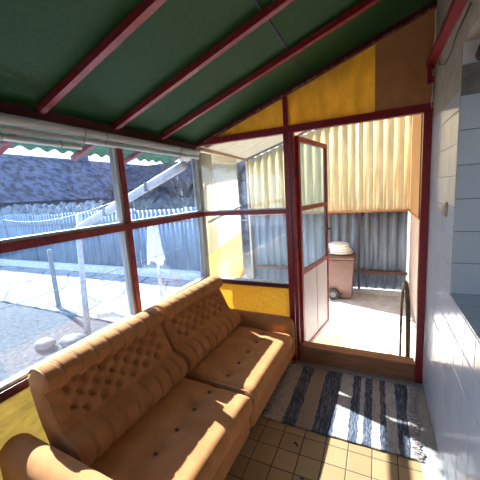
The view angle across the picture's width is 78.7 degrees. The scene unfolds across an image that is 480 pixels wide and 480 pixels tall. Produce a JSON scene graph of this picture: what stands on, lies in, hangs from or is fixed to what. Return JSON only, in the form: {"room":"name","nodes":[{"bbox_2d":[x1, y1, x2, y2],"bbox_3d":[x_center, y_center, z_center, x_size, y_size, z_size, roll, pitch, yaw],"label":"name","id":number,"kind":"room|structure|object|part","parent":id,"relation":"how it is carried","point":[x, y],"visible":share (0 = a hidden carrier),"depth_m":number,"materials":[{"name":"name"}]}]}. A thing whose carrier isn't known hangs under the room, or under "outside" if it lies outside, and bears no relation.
{"room":"sunroom","nodes":[
{"label":"sunroom","id":0,"kind":"room"},
{"bbox_2d":[0,123,177,163],"bbox_3d":[-0.508,-0.917,0.878,2.460,0.866,4.050,1,10,25],"label":"sheet","id":1,"kind":"object","parent":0,"point":[101,151],"visible":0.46,"depth_m":2.28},
{"bbox_2d":[75,161,186,227],"bbox_3d":[-1.481,-0.450,3.746,2.011,0.889,0.108,1,10,25],"label":"downpipe","id":2,"kind":"object","parent":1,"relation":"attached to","point":[181,166],"visible":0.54,"depth_m":3.53,"materials":[{"name":"white metal"}]},
{"bbox_2d":[0,101,205,479],"bbox_3d":[-1.171,0.422,1.282,0.076,2.062,3.766,1,10,25],"label":"wall","id":3,"kind":"structure","parent":0,"point":[18,411],"depth_m":1.73,"materials":[{"name":"yellow paint"},{"name":"red paint"},{"name":"dark red paint"}]},
{"bbox_3d":[-1.019,1.022,1.627,0.007,0.632,0.755,1,10,25],"label":"panel","id":4,"kind":"part","parent":3,"relation":"part of","materials":[{"name":"yellow paint"}]},
{"bbox_2d":[0,133,81,149],"bbox_3d":[-1.390,-0.336,0.644,0.040,0.040,2.300,1,10,25],"label":"rolled blind","id":5,"kind":"object","parent":3,"relation":"attached to","point":[3,137],"visible":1,"depth_m":1.45,"materials":[{"name":"plastic"}]},
{"bbox_2d":[0,0,166,154],"bbox_3d":[-0.383,-0.903,1.159,2.381,0.841,0.034,1,10,25],"label":"trim","id":6,"kind":"structure","parent":3,"relation":"attached to","point":[145,9],"depth_m":1.28,"materials":[{"name":"red paint"}]},
{"bbox_2d":[0,125,198,159],"bbox_3d":[-1.135,-0.477,1.187,0.038,0.038,3.530,1,10,25],"label":"rolled blind","id":7,"kind":"object","parent":3,"relation":"attached to","point":[3,128],"visible":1,"depth_m":1.67,"materials":[{"name":"plastic"}]},
{"bbox_2d":[0,112,199,155],"bbox_3d":[-1.136,-0.523,1.184,0.056,0.056,3.540,1,10,25],"label":"rolled blind","id":8,"kind":"object","parent":3,"relation":"attached to","point":[9,119],"visible":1,"depth_m":1.67,"materials":[{"name":"plastic"}]},
{"bbox_3d":[-1.151,0.734,1.332,0.076,0.045,3.766,1,10,25],"label":"sill","id":9,"kind":"part","parent":3,"relation":"part of","materials":[{"name":"red paint"}]},
{"bbox_2d":[70,0,293,160],"bbox_3d":[-0.181,-0.985,1.591,2.381,0.841,0.034,1,10,25],"label":"trim","id":10,"kind":"structure","parent":3,"relation":"attached to","point":[275,6],"depth_m":1.60,"materials":[{"name":"red paint"}]},
{"bbox_2d":[124,0,379,164],"bbox_3d":[0.015,-1.064,2.010,2.381,0.841,0.034,1,10,25],"label":"beam","id":11,"kind":"structure","parent":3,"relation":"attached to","point":[362,6],"depth_m":1.90,"materials":[{"name":"red paint"}]},
{"bbox_2d":[0,0,433,143],"bbox_3d":[-0.376,-0.933,0.684,1.957,0.673,3.820,1,10,25],"label":"ceiling","id":12,"kind":"structure","parent":0,"point":[42,42],"depth_m":1.54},
{"bbox_2d":[253,0,306,76],"bbox_3d":[-0.271,-0.964,0.618,0.012,0.008,3.800,1,10,25],"label":"trim","id":13,"kind":"structure","parent":12,"relation":"attached to","point":[256,2],"depth_m":1.66,"materials":[{"name":"metal"}]},
{"bbox_2d":[191,0,436,383],"bbox_3d":[0.474,-0.221,2.536,1.978,2.725,0.076,1,10,25],"label":"wall","id":14,"kind":"structure","parent":0,"point":[384,77],"depth_m":2.27,"materials":[{"name":"yellow paint"},{"name":"brown wood"},{"name":"red paint"}]},
{"bbox_3d":[0.011,-1.061,2.598,0.779,0.229,0.004,1,10,25],"label":"amber gable panel","id":15,"kind":"part","parent":14,"relation":"part of","materials":[{"name":"yellow plastic"}]},
{"bbox_3d":[0.085,0.745,2.899,0.853,0.637,0.004,1,10,25],"label":"amber panel","id":16,"kind":"part","parent":14,"relation":"part of","materials":[{"name":"yellow paint"}]},
{"bbox_3d":[0.065,0.411,2.849,0.853,0.040,0.060,1,10,25],"label":"sill","id":17,"kind":"part","parent":14,"relation":"part of","materials":[{"name":"red paint"}]},
{"bbox_3d":[0.379,-1.059,2.424,0.036,0.233,0.052,1,10,25],"label":"gable post","id":18,"kind":"part","parent":14,"relation":"part of","materials":[{"name":"red paint"}]},
{"bbox_2d":[295,136,330,341],"bbox_3d":[0.757,0.036,2.901,0.079,1.970,0.786,3,11,35],"label":"door","id":19,"kind":"structure","parent":14,"relation":"in","point":[314,278],"depth_m":2.92,"materials":[{"name":"red paint"}]},
{"bbox_3d":[0.688,-0.919,2.777,0.032,0.040,0.677,3,11,35],"label":"rail","id":20,"kind":"part","parent":19,"relation":"part of","materials":[{"name":"red paint"}]},
{"bbox_3d":[0.725,-0.333,2.871,0.032,0.040,0.677,3,11,35],"label":"rail","id":21,"kind":"part","parent":19,"relation":"part of","materials":[{"name":"red paint"}]},
{"bbox_3d":[0.762,0.244,2.963,0.032,0.040,0.677,3,11,35],"label":"rail","id":22,"kind":"part","parent":19,"relation":"part of","materials":[{"name":"red paint"}]},
{"bbox_3d":[0.810,0.983,3.081,0.032,0.040,0.677,3,11,35],"label":"rail","id":23,"kind":"part","parent":19,"relation":"part of","materials":[{"name":"red paint"}]},
{"bbox_3d":[0.690,-1.172,2.259,0.665,0.468,0.004,1,10,25],"label":"amber gable panel","id":24,"kind":"part","parent":14,"relation":"part of","materials":[{"name":"yellow plastic"}]},
{"bbox_2d":[297,360,414,381],"bbox_3d":[0.660,1.311,2.803,2.167,0.399,0.039,1,10,25],"label":"plinth","id":25,"kind":"object","parent":14,"relation":"attached to","point":[297,360],"depth_m":2.57,"materials":[{"name":"wood"}]},
{"bbox_2d":[300,341,414,381],"bbox_3d":[0.994,1.044,2.560,0.914,0.155,0.105,1,10,25],"label":"threshold","id":26,"kind":"object","parent":14,"relation":"attached to","point":[376,363],"visible":0.99,"depth_m":2.50,"materials":[{"name":"brown wood"}]},
{"bbox_2d":[296,361,423,388],"bbox_3d":[0.974,1.135,2.493,1.000,0.003,0.058,1,10,25],"label":"trim","id":27,"kind":"structure","parent":14,"relation":"attached to","point":[376,377],"depth_m":2.46,"materials":[{"name":"brown wood"}]},
{"bbox_3d":[1.134,-1.224,2.033,0.356,0.585,0.004,1,10,25],"label":"hardboard gable panel","id":28,"kind":"part","parent":14,"relation":"part of","materials":[{"name":"brown wood"}]},
{"bbox_2d":[224,360,442,479],"bbox_3d":[-0.226,1.505,1.048,2.047,0.120,3.770,1,10,25],"label":"floor","id":29,"kind":"structure","parent":0,"point":[269,452],"depth_m":1.73,"materials":[{"name":"beige tile"}]},
{"bbox_2d":[0,275,294,479],"bbox_3d":[-0.286,0.877,1.986,0.849,0.832,1.957,1,10,27],"label":"sofa","id":30,"kind":"object","parent":29,"relation":"on","point":[175,389],"visible":1,"depth_m":1.62,"materials":[{"name":"brown leather"}]},
{"bbox_3d":[-0.698,1.142,1.212,0.825,0.485,0.140,1,10,27],"label":"armrest","id":31,"kind":"part","parent":30,"relation":"part of","materials":[{"name":"brown leather"}]},
{"bbox_3d":[-0.685,0.778,1.700,0.330,0.497,0.801,1,10,27],"label":"backrest","id":32,"kind":"part","parent":30,"relation":"part of","materials":[{"name":"brown leather"}]},
{"bbox_2d":[90,378,251,479],"bbox_3d":[-0.359,1.067,1.577,0.595,0.145,0.836,1,10,27],"label":"seat cushion","id":33,"kind":"object","parent":30,"relation":"on","point":[187,434],"depth_m":1.51,"materials":[{"name":"brown leather"}]},
{"bbox_3d":[-0.320,0.641,2.414,0.330,0.497,0.791,1,10,27],"label":"backrest","id":34,"kind":"part","parent":30,"relation":"part of","materials":[{"name":"brown leather"}]},
{"bbox_2d":[184,326,292,405],"bbox_3d":[0.018,0.925,2.314,0.595,0.145,0.836,1,10,27],"label":"seat cushion","id":35,"kind":"object","parent":30,"relation":"on","point":[244,362],"depth_m":2.16,"materials":[{"name":"brown leather"}]},
{"bbox_3d":[0.152,0.880,2.797,0.755,0.395,0.140,1,10,27],"label":"armrest","id":36,"kind":"part","parent":30,"relation":"part of","materials":[{"name":"brown leather"}]},
{"bbox_2d":[261,364,425,461],"bbox_3d":[0.753,1.194,2.171,1.047,0.016,0.708,1,10,25],"label":"rag rug","id":37,"kind":"object","parent":29,"relation":"on","point":[371,413],"visible":0.98,"depth_m":2.09,"materials":[{"name":"fabric"}]},
{"bbox_2d":[422,0,479,479],"bbox_3d":[0.761,0.056,0.356,0.400,3.070,3.850,1,10,25],"label":"wall","id":38,"kind":"structure","parent":0,"point":[451,353],"depth_m":1.42,"materials":[{"name":"white tile"}]},
{"bbox_2d":[410,386,443,479],"bbox_3d":[1.127,1.243,1.759,0.099,0.002,1.159,1,10,25],"label":"trim","id":39,"kind":"structure","parent":38,"relation":"attached to","point":[431,466],"depth_m":1.80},
{"bbox_2d":[431,69,434,107],"bbox_3d":[1.289,-1.010,1.962,0.012,0.244,0.048,0,10,21],"label":"cable","id":40,"kind":"object","parent":38,"relation":"attached to","point":[433,69],"visible":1,"depth_m":1.95,"materials":[{"name":"white paint"}]},
{"bbox_2d":[443,201,447,217],"bbox_3d":[1.106,-0.162,1.581,0.012,0.092,0.084,1,10,25],"label":"wall plate","id":41,"kind":"object","parent":38,"relation":"attached to","point":[445,207],"visible":1,"depth_m":1.56,"materials":[{"name":"plastic"}]},
{"bbox_2d":[426,0,467,84],"bbox_3d":[1.059,-1.035,1.497,0.050,0.143,1.105,1,10,25],"label":"brace","id":42,"kind":"object","parent":38,"relation":"attached to","point":[456,7],"visible":0.91,"depth_m":1.52,"materials":[{"name":"red paint"}]},
{"bbox_2d":[438,2,471,64],"bbox_3d":[1.075,-1.006,1.493,0.010,0.120,0.702,1,10,25],"label":"cable","id":43,"kind":"object","parent":38,"relation":"attached to","point":[471,2],"visible":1,"depth_m":1.38,"materials":[{"name":"plastic"}]},
{"bbox_2d":[475,44,479,60],"bbox_3d":[1.040,-0.802,1.232,0.072,0.090,0.089,1,10,25],"label":"wall lamp","id":44,"kind":"object","parent":38,"relation":"attached to","point":[477,55],"visible":1,"depth_m":1.24,"materials":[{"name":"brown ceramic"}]},
{"label":"outside","id":45,"kind":"structure","parent":0,"visible":0},
{"bbox_2d":[0,211,408,381],"bbox_3d":[-8.814,-1.236,24.055,53.000,0.021,59.000,1,10,25],"label":"ground","id":46,"kind":"structure","parent":45,"point":[21,327],"depth_m":4.80,"materials":[{"name":"concrete"}]},
{"bbox_2d":[34,337,55,350],"bbox_3d":[-2.784,1.483,4.186,0.282,0.139,0.229,1,10,25],"label":"stone","id":47,"kind":"object","parent":46,"relation":"on","point":[44,344],"visible":1,"depth_m":4.11,"materials":[{"name":"white stone"}]},
{"bbox_2d":[0,200,109,264],"bbox_3d":[-6.622,-0.316,10.428,5.503,2.130,0.890,1,10,25],"label":"hedge","id":48,"kind":"object","parent":46,"relation":"on","point":[36,209],"visible":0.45,"depth_m":9.97,"materials":[{"name":"green plant"}]},
{"bbox_2d":[59,333,84,347],"bbox_3d":[-2.412,1.451,4.230,0.351,0.169,0.277,1,10,25],"label":"stone","id":49,"kind":"object","parent":46,"relation":"on","point":[68,340],"visible":0.69,"depth_m":4.15,"materials":[{"name":"white stone"}]},
{"bbox_2d":[0,154,166,212],"bbox_3d":[-6.188,-4.401,26.427,6.300,5.100,30.500,1,10,25],"label":"roof","id":50,"kind":"structure","parent":46,"relation":"on","point":[24,179],"depth_m":14.93,"materials":[{"name":"grey tile"}]},
{"bbox_2d":[76,214,90,333],"bbox_3d":[-2.356,0.527,4.401,0.200,1.828,0.099,-10,11,-34],"label":"pole","id":51,"kind":"object","parent":46,"relation":"on","point":[85,307],"visible":0.78,"depth_m":4.38,"materials":[{"name":"grey metal"}]},
{"bbox_2d":[0,259,246,279],"bbox_3d":[-4.884,0.846,8.809,11.040,0.230,0.180,1,10,25],"label":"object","id":52,"kind":"object","parent":46,"relation":"on","point":[148,272],"visible":0.43,"depth_m":8.12,"materials":[{"name":"concrete"}]},
{"bbox_2d":[0,205,247,273],"bbox_3d":[-4.632,-0.075,8.639,10.675,1.586,0.122,1,10,25],"label":"fence","id":53,"kind":"object","parent":52,"relation":"on","point":[172,234],"visible":0.66,"depth_m":7.75,"materials":[{"name":"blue metal"}]},
{"bbox_2d":[0,227,238,308],"bbox_3d":[-1.340,0.295,3.429,0.008,0.069,6.300,1,10,25],"label":"clothesline","id":54,"kind":"object","parent":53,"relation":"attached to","point":[238,227],"visible":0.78,"depth_m":2.89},
{"bbox_3d":[-4.668,-0.477,8.522,10.650,0.040,0.018,1,10,25],"label":"rail","id":55,"kind":"part","parent":53,"relation":"part of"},
{"bbox_2d":[95,180,159,246],"bbox_3d":[-4.181,-0.930,11.146,1.906,2.812,2.019,1,10,28],"label":"bare tree","id":56,"kind":"object","parent":46,"relation":"on","point":[149,203],"visible":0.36,"depth_m":11.31,"materials":[{"name":"plant"}]},
{"bbox_2d":[103,157,253,243],"bbox_3d":[-2.490,-1.848,13.699,6.800,3.600,3.400,1,10,25],"label":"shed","id":57,"kind":"object","parent":46,"relation":"on","point":[230,182],"visible":0.28,"depth_m":12.12,"materials":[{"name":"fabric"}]},
{"bbox_2d":[155,162,222,206],"bbox_3d":[-1.897,-1.697,11.064,2.453,4.074,2.758,-5,9,-8],"label":"bare tree","id":58,"kind":"object","parent":46,"relation":"on","point":[183,194],"visible":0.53,"depth_m":10.55,"materials":[{"name":"grey plant"}]},
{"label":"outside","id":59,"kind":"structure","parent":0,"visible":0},
{"bbox_2d":[0,265,193,322],"bbox_3d":[-4.476,1.135,7.324,9.040,0.035,2.510,1,10,25],"label":"path","id":60,"kind":"structure","parent":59,"point":[107,293],"depth_m":6.69,"materials":[{"name":"grey concrete"}]},
{"bbox_2d":[47,249,60,307],"bbox_3d":[-3.587,0.748,5.652,0.092,1.151,0.089,1,10,25],"label":"post","id":61,"kind":"object","parent":60,"relation":"on","point":[49,251],"visible":0.9,"depth_m":5.62,"materials":[{"name":"grey metal"}]},
{"bbox_2d":[156,263,163,297],"bbox_3d":[-1.252,0.530,4.519,0.087,1.641,0.052,1,10,25],"label":"pole","id":62,"kind":"object","parent":60,"relation":"on","point":[157,265],"visible":0.19,"depth_m":4.51,"materials":[{"name":"white metal"}]},
{"bbox_2d":[147,225,165,264],"bbox_3d":[-1.300,0.067,4.444,0.305,0.624,0.229,1,10,25],"label":"parasol","id":63,"kind":"object","parent":62,"relation":"hanging from","point":[154,246],"visible":0.91,"depth_m":4.39,"materials":[{"name":"white fabric"}]},
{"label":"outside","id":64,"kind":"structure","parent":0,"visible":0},
{"bbox_2d":[407,114,422,322],"bbox_3d":[2.396,-0.552,3.607,0.295,3.800,3.474,1,10,25],"label":"wall","id":65,"kind":"structure","parent":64,"point":[417,120],"depth_m":4.38,"materials":[{"name":"white paint"}]},
{"bbox_2d":[172,131,311,164],"bbox_3d":[0.655,-1.714,4.068,3.290,1.258,3.233,1,10,25],"label":"canopy","id":66,"kind":"object","parent":65,"relation":"attached to","point":[231,153],"visible":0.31,"depth_m":4.38,"materials":[{"name":"plastic"}]},
{"bbox_2d":[3,201,114,221],"bbox_3d":[-3.571,-0.654,5.721,7.171,0.643,0.014,3,11,37],"label":"cable","id":67,"kind":"object","parent":66,"relation":"hanging from","point":[114,201],"visible":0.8,"depth_m":5.58,"materials":[{"name":"white paint"}]},
{"bbox_3d":[-0.133,-1.276,4.465,0.040,0.226,3.117,-2,9,10],"label":"eave rail","id":68,"kind":"part","parent":66,"relation":"part of","materials":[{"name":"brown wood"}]},
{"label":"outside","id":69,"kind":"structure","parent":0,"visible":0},
{"bbox_2d":[314,293,415,361],"bbox_3d":[0.928,1.276,4.500,3.125,0.100,3.224,1,10,25],"label":"floor","id":70,"kind":"structure","parent":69,"point":[369,322],"depth_m":4.18,"materials":[{"name":"concrete"}]},
{"bbox_2d":[200,153,245,277],"bbox_3d":[-0.141,0.090,4.004,0.059,2.530,1.865,-2,9,11],"label":"wall","id":71,"kind":"structure","parent":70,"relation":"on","point":[206,159],"depth_m":3.21,"materials":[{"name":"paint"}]},
{"bbox_3d":[-0.157,-0.368,3.925,0.020,0.080,1.857,-2,9,11],"label":"rail","id":72,"kind":"part","parent":71,"relation":"part of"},
{"bbox_2d":[245,116,411,278],"bbox_3d":[1.514,-0.777,5.539,2.971,3.548,0.095,1,10,25],"label":"corrugated panel","id":73,"kind":"object","parent":70,"relation":"on","point":[369,163],"visible":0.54,"depth_m":5.26,"materials":[{"name":"beige plastic"}]},
{"bbox_3d":[0.214,-0.332,6.235,0.035,2.615,0.040,1,10,25],"label":"corner post","id":74,"kind":"part","parent":73,"relation":"part of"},
{"bbox_3d":[1.426,-2.067,5.305,2.956,0.922,0.040,1,10,25],"label":"rail","id":75,"kind":"part","parent":73,"relation":"part of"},
{"bbox_2d":[250,209,409,289],"bbox_3d":[1.606,0.213,5.718,2.925,1.527,0.095,1,10,25],"label":"fence","id":76,"kind":"object","parent":70,"relation":"on","point":[378,238],"visible":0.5,"depth_m":5.47,"materials":[{"name":"grey metal"}]},
{"bbox_3d":[0.289,0.218,6.306,0.040,1.500,0.035,1,10,25],"label":"post","id":77,"kind":"part","parent":76,"relation":"part of","materials":[{"name":"metal"}]},
{"bbox_3d":[1.558,-0.523,5.600,2.925,0.032,0.095,1,10,25],"label":"rail","id":78,"kind":"part","parent":76,"relation":"part of","materials":[{"name":"brown wood"}]},
{"bbox_3d":[1.619,0.581,5.754,2.925,0.050,0.030,1,10,25],"label":"rail","id":79,"kind":"part","parent":76,"relation":"part of","materials":[{"name":"brown wood"}]},
{"bbox_3d":[2.201,0.237,5.415,0.040,1.500,0.035,1,10,25],"label":"post","id":80,"kind":"part","parent":76,"relation":"part of","materials":[{"name":"metal"}]},
{"bbox_2d":[322,251,356,299],"bbox_3d":[1.816,0.639,5.322,0.553,0.785,0.500,1,10,25],"label":"wheelie bin","id":81,"kind":"object","parent":70,"relation":"on","point":[341,267],"visible":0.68,"depth_m":5.13,"materials":[{"name":"brown plastic"}]},
{"bbox_2d":[329,241,352,254],"bbox_3d":[1.795,0.145,5.237,0.421,0.219,0.318,1,10,25],"label":"sack","id":82,"kind":"object","parent":81,"relation":"on","point":[336,247],"visible":1,"depth_m":5.12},
{"bbox_3d":[1.812,0.282,5.256,0.490,0.060,0.490,1,10,25],"label":"lid","id":83,"kind":"part","parent":81,"relation":"part of","materials":[{"name":"brown plastic"}]},
{"bbox_2d":[353,287,404,296],"bbox_3d":[1.563,0.965,5.849,3.110,0.110,0.160,1,10,25],"label":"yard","id":84,"kind":"structure","parent":70,"relation":"on","point":[355,289],"depth_m":5.34,"materials":[{"name":"concrete"}]},
{"bbox_2d":[399,280,410,356],"bbox_3d":[1.507,0.906,2.688,0.087,1.127,0.439,0,10,20],"label":"handrail","id":85,"kind":"object","parent":70,"relation":"on","point":[405,287],"visible":0.73,"depth_m":2.52,"materials":[{"name":"metal"}]}
]}

